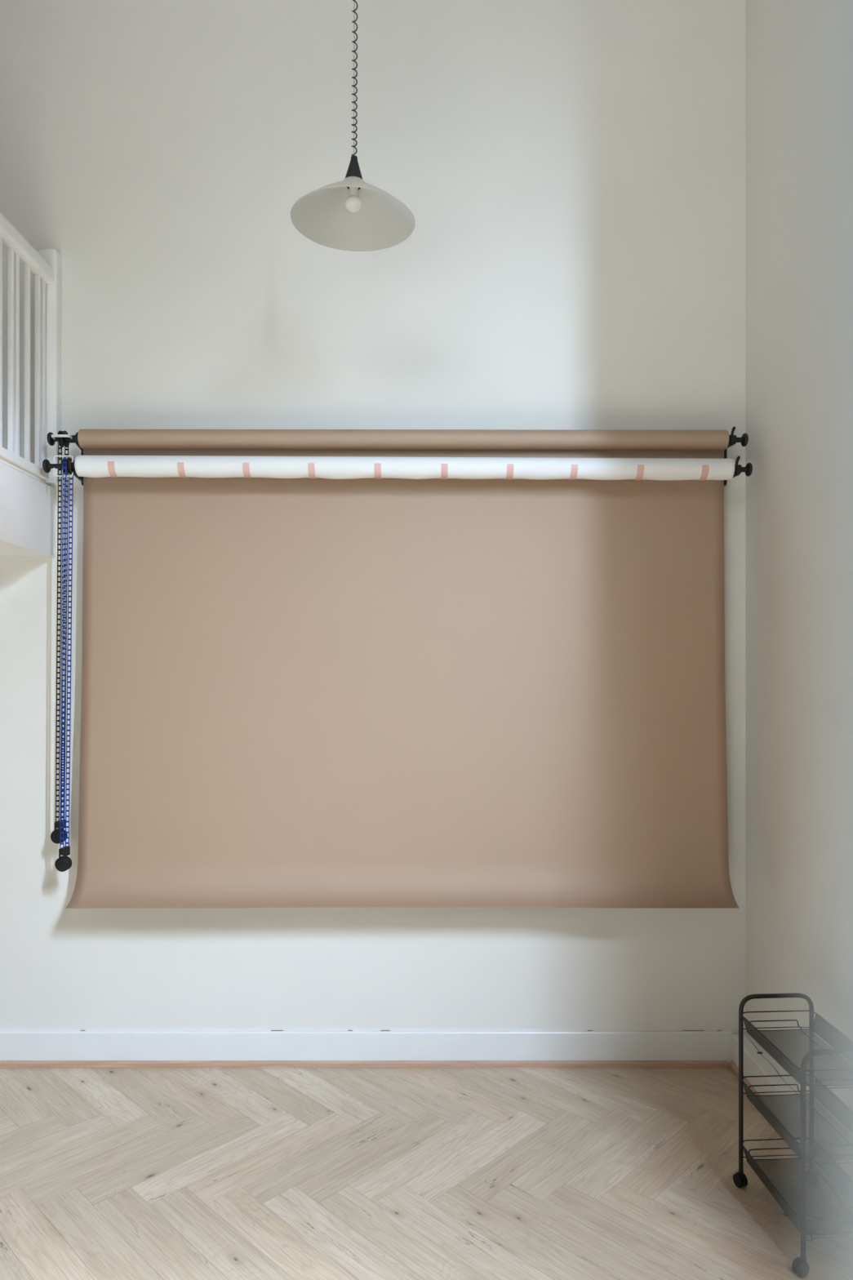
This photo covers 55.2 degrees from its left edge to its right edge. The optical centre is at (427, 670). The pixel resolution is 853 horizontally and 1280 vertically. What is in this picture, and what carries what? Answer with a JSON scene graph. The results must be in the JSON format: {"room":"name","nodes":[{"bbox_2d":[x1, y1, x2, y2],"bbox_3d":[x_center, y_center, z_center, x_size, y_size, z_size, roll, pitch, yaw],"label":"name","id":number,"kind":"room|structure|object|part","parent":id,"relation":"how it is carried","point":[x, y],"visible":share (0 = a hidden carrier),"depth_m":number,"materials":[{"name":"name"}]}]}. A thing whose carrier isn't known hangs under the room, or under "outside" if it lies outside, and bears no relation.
{"room":"studio","nodes":[
{"label":"studio","id":0,"kind":"room"},
{"bbox_2d":[0,462,55,556],"bbox_3d":[-2.510,-0.644,2.455,1.781,0.297,2.200,0,0,0],"label":"mezzanine","id":1,"kind":"object","parent":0,"point":[27,504],"visible":1,"depth_m":3.31,"materials":[{"name":"white paint"}]},
{"bbox_2d":[0,212,61,484],"bbox_3d":[-1.639,-1.304,2.455,0.089,1.022,2.200,0,0,0],"label":"balustrade","id":2,"kind":"object","parent":1,"relation":"on","point":[45,264],"visible":0.97,"depth_m":3.35,"materials":[{"name":"white paint"}]},
{"bbox_3d":[-1.636,-0.827,2.404,0.072,0.033,2.098,0,0,0],"label":"rail","id":3,"kind":"part","parent":2,"relation":"part of","materials":[{"name":"white paint"}]},
{"bbox_3d":[-1.636,-1.700,2.432,0.066,0.069,2.153,0,0,0],"label":"handrail","id":4,"kind":"part","parent":2,"relation":"part of","materials":[{"name":"white paint"}]},
{"bbox_3d":[-1.639,-1.312,3.531,0.089,1.005,0.046,0,0,0],"label":"newel post","id":5,"kind":"part","parent":2,"relation":"part of","materials":[{"name":"white paint"}]},
{"bbox_2d":[0,0,745,1035],"bbox_3d":[-1.008,-0.884,3.630,5.085,5.200,0.150,0,0,0],"label":"wall","id":6,"kind":"structure","parent":0,"point":[571,174],"depth_m":3.56,"materials":[{"name":"paint"}]},
{"bbox_2d":[67,434,83,485],"bbox_3d":[-1.469,-0.911,3.443,0.030,0.215,0.229,0,0,-9],"label":"wall bracket","id":7,"kind":"object","parent":6,"relation":"attached to","point":[71,470],"visible":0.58,"depth_m":3.40,"materials":[{"name":"black metal"}]},
{"bbox_2d":[42,455,75,476],"bbox_3d":[-1.489,-0.842,3.355,0.172,0.088,0.068,0,0,0],"label":"knob","id":8,"kind":"object","parent":7,"relation":"attached to","point":[46,466],"visible":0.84,"depth_m":3.35,"materials":[{"name":"black plastic"}]},
{"bbox_3d":[-1.562,-0.842,3.355,0.026,0.056,0.056,0,0,0],"label":"knob","id":9,"kind":"part","parent":8,"relation":"part of","materials":[{"name":"black plastic"}]},
{"bbox_2d":[54,457,73,871],"bbox_3d":[-1.494,-0.027,3.355,0.062,1.694,0.063,0,0,0],"label":"pull chain","id":10,"kind":"object","parent":8,"relation":"hanging from","point":[64,862],"visible":0.99,"depth_m":3.33,"materials":[{"name":"plastic"}]},
{"bbox_2d":[46,430,79,447],"bbox_3d":[-1.503,-0.972,3.419,0.166,0.068,0.088,0,0,0],"label":"knob","id":11,"kind":"object","parent":7,"relation":"attached to","point":[51,438],"visible":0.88,"depth_m":3.40,"materials":[{"name":"black plastic"}]},
{"bbox_3d":[-1.573,-0.972,3.419,0.026,0.056,0.056,0,0,0],"label":"knob","id":12,"kind":"part","parent":11,"relation":"part of","materials":[{"name":"black plastic"}]},
{"bbox_2d":[50,431,68,844],"bbox_3d":[-1.540,-0.142,3.419,0.060,1.723,0.063,0,0,0],"label":"pull chain","id":13,"kind":"object","parent":11,"relation":"hanging from","point":[55,835],"visible":0.84,"depth_m":3.39,"materials":[{"name":"plastic"}]},
{"bbox_3d":[-1.470,-0.834,3.429,0.019,0.041,0.203,0,0,-7],"label":"hook arm","id":14,"kind":"part","parent":7,"relation":"part of","materials":[{"name":"black plastic"}]},
{"bbox_3d":[-1.468,-0.963,3.462,0.021,0.041,0.139,0,0,-9],"label":"hook arm","id":15,"kind":"part","parent":7,"relation":"part of","materials":[{"name":"black plastic"}]},
{"bbox_2d":[74,455,734,480],"bbox_3d":[-0.094,-0.834,3.354,2.683,0.104,0.087,0,0,0],"label":"paper roll","id":16,"kind":"object","parent":7,"relation":"attached to","point":[89,466],"visible":1,"depth_m":3.32,"materials":[{"name":"paper"}]},
{"bbox_2d":[733,456,752,476],"bbox_3d":[1.273,-0.841,3.355,0.112,0.083,0.057,0,0,0],"label":"knob","id":17,"kind":"object","parent":16,"relation":"attached to","point":[748,469],"visible":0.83,"depth_m":3.34,"materials":[{"name":"black plastic"}]},
{"bbox_3d":[1.316,-0.828,3.355,0.026,0.056,0.056,0,0,0],"label":"knob","id":18,"kind":"part","parent":17,"relation":"part of","materials":[{"name":"black plastic"}]},
{"bbox_2d":[0,1060,728,1068],"bbox_3d":[-1.050,1.702,3.532,4.700,0.027,0.013,0,0,0],"label":"trim","id":19,"kind":"structure","parent":6,"relation":"attached to","point":[3,1064],"depth_m":3.52,"materials":[{"name":"brown wood"}]},
{"bbox_2d":[0,1030,732,1066],"bbox_3d":[-1.039,1.640,3.547,4.722,0.152,0.016,0,0,0],"label":"baseboard","id":20,"kind":"structure","parent":6,"relation":"attached to","point":[82,1045],"depth_m":3.54,"materials":[{"name":"white paint"}]},
{"bbox_2d":[724,435,740,486],"bbox_3d":[1.275,-0.910,3.442,0.023,0.218,0.227,0,0,5],"label":"wall bracket","id":21,"kind":"object","parent":6,"relation":"attached to","point":[732,441],"visible":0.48,"depth_m":3.40,"materials":[{"name":"black metal"}]},
{"bbox_3d":[1.286,-0.911,3.541,0.015,0.215,0.028,0,0,0],"label":"wall plate","id":22,"kind":"part","parent":21,"relation":"part of","materials":[{"name":"black plastic"}]},
{"bbox_3d":[1.274,-0.967,3.461,0.017,0.052,0.137,0,0,5],"label":"hook arm","id":23,"kind":"part","parent":21,"relation":"part of","materials":[{"name":"black plastic"}]},
{"bbox_3d":[1.275,-0.827,3.429,0.016,0.052,0.201,0,0,4],"label":"hook arm","id":24,"kind":"part","parent":21,"relation":"part of","materials":[{"name":"black plastic"}]},
{"bbox_2d":[728,426,748,446],"bbox_3d":[1.279,-0.981,3.419,0.117,0.083,0.057,0,0,0],"label":"knob","id":25,"kind":"object","parent":21,"relation":"attached to","point":[744,439],"visible":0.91,"depth_m":3.41,"materials":[{"name":"black plastic"}]},
{"bbox_2d":[65,429,739,908],"bbox_3d":[-0.102,-0.027,3.378,2.720,1.970,0.177,0,0,0],"label":"paper roll","id":26,"kind":"object","parent":25,"relation":"hanging from","point":[306,692],"visible":0.87,"depth_m":3.44,"materials":[{"name":"beige paper"}]},
{"bbox_3d":[1.324,-0.968,3.419,0.026,0.056,0.056,0,0,0],"label":"knob","id":27,"kind":"part","parent":25,"relation":"part of","materials":[{"name":"black plastic"}]},
{"bbox_2d":[0,1066,831,1279],"bbox_3d":[-0.500,1.776,1.055,6.100,0.120,5.300,0,0,0],"label":"floor","id":28,"kind":"structure","parent":0,"point":[106,1174],"depth_m":2.76,"materials":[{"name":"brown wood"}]},
{"bbox_2d":[733,992,831,1278],"bbox_3d":[1.170,1.398,2.528,0.293,0.636,0.445,0,0,-4],"label":"trolley","id":29,"kind":"object","parent":28,"relation":"on","point":[800,1266],"visible":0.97,"depth_m":2.58,"materials":[{"name":"black metal"}]},
{"bbox_2d":[736,1171,745,1186],"bbox_3d":[1.047,1.692,2.721,0.017,0.045,0.043,0,0,-17],"label":"caster wheel","id":30,"kind":"object","parent":29,"relation":"attached to","point":[740,1176],"depth_m":2.71,"materials":[{"name":"black plastic"}]},
{"bbox_3d":[1.167,1.378,2.731,0.257,0.596,0.014,0,0,-3],"label":"frame","id":31,"kind":"part","parent":29,"relation":"part of","materials":[{"name":"black metal"}]},
{"bbox_2d":[742,1137,831,1241],"bbox_3d":[1.181,1.597,2.532,0.279,0.063,0.419,0,0,0],"label":"tray","id":32,"kind":"object","parent":29,"relation":"on","point":[770,1185],"depth_m":2.57,"materials":[{"name":"black metal"}]},
{"bbox_2d":[742,1074,831,1167],"bbox_3d":[1.181,1.384,2.532,0.279,0.063,0.419,0,0,0],"label":"tray","id":33,"kind":"object","parent":29,"relation":"on","point":[780,1128],"depth_m":2.58,"materials":[{"name":"black metal"}]},
{"bbox_2d":[742,1009,831,1091],"bbox_3d":[1.181,1.169,2.532,0.279,0.063,0.419,0,0,0],"label":"tray","id":34,"kind":"object","parent":29,"relation":"on","point":[772,1049],"depth_m":2.60,"materials":[{"name":"black metal"}]},
{"bbox_2d":[795,1256,806,1275],"bbox_3d":[1.060,1.692,2.322,0.043,0.045,0.017,0,0,-16],"label":"caster wheel","id":35,"kind":"object","parent":29,"relation":"attached to","point":[800,1262],"depth_m":2.31,"materials":[{"name":"black plastic"}]},
{"bbox_3d":[1.191,1.378,2.332,0.257,0.596,0.014,0,0,-3],"label":"frame","id":36,"kind":"part","parent":29,"relation":"part of","materials":[{"name":"grey metal"}]},
{"bbox_2d":[745,0,831,1128],"bbox_3d":[1.460,-0.884,1.055,0.150,5.200,5.000,0,0,0],"label":"wall","id":37,"kind":"structure","parent":0,"point":[788,42],"depth_m":3.12,"materials":[{"name":"paint"}]},
{"bbox_2d":[729,1061,831,1199],"bbox_3d":[1.312,1.701,2.065,0.014,0.030,2.920,0,0,0],"label":"trim","id":38,"kind":"structure","parent":37,"relation":"attached to","point":[733,1067],"depth_m":3.32,"materials":[{"name":"brown wood"}]},
{"bbox_2d":[732,1034,831,1186],"bbox_3d":[1.353,1.643,2.072,0.065,0.146,2.934,0,0,0],"label":"baseboard","id":39,"kind":"structure","parent":37,"relation":"attached to","point":[756,1063],"depth_m":3.22,"materials":[{"name":"white paint"}]},
{"bbox_2d":[831,0,852,1279],"bbox_3d":[0.078,-0.884,-0.697,0.104,5.200,1.496,0,0,0],"label":"wall","id":40,"kind":"structure","parent":0,"point":[842,10],"depth_m":0.05,"materials":[{"name":"grey paint"}]},
{"bbox_3d":[-0.500,-3.544,1.055,6.100,0.120,5.300,0,0,0],"label":"ceiling","id":41,"kind":"structure","parent":0,"visible":0},
{"bbox_2d":[290,0,415,251],"bbox_3d":[-0.246,-2.483,2.704,0.411,2.002,0.411,0,0,-32],"label":"pendant lamp","id":42,"kind":"object","parent":41,"relation":"hanging from","point":[351,214],"visible":1,"depth_m":2.77,"materials":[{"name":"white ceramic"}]},
{"bbox_3d":[-0.245,-1.552,2.702,0.411,0.128,0.411,1,2,0],"label":"lamp shade","id":43,"kind":"part","parent":42,"relation":"part of","materials":[{"name":"white ceramic"}]},
{"bbox_3d":[-0.245,-1.544,2.702,0.055,0.047,0.055,1,2,0],"label":"bulb","id":44,"kind":"part","parent":42,"relation":"part of","materials":[{"name":"white glass"}]},
{"bbox_3d":[-0.239,-2.591,2.700,0.026,1.780,0.020,0,0,0],"label":"coiled cord","id":45,"kind":"part","parent":42,"relation":"part of","materials":[{"name":"plastic"}]}
]}

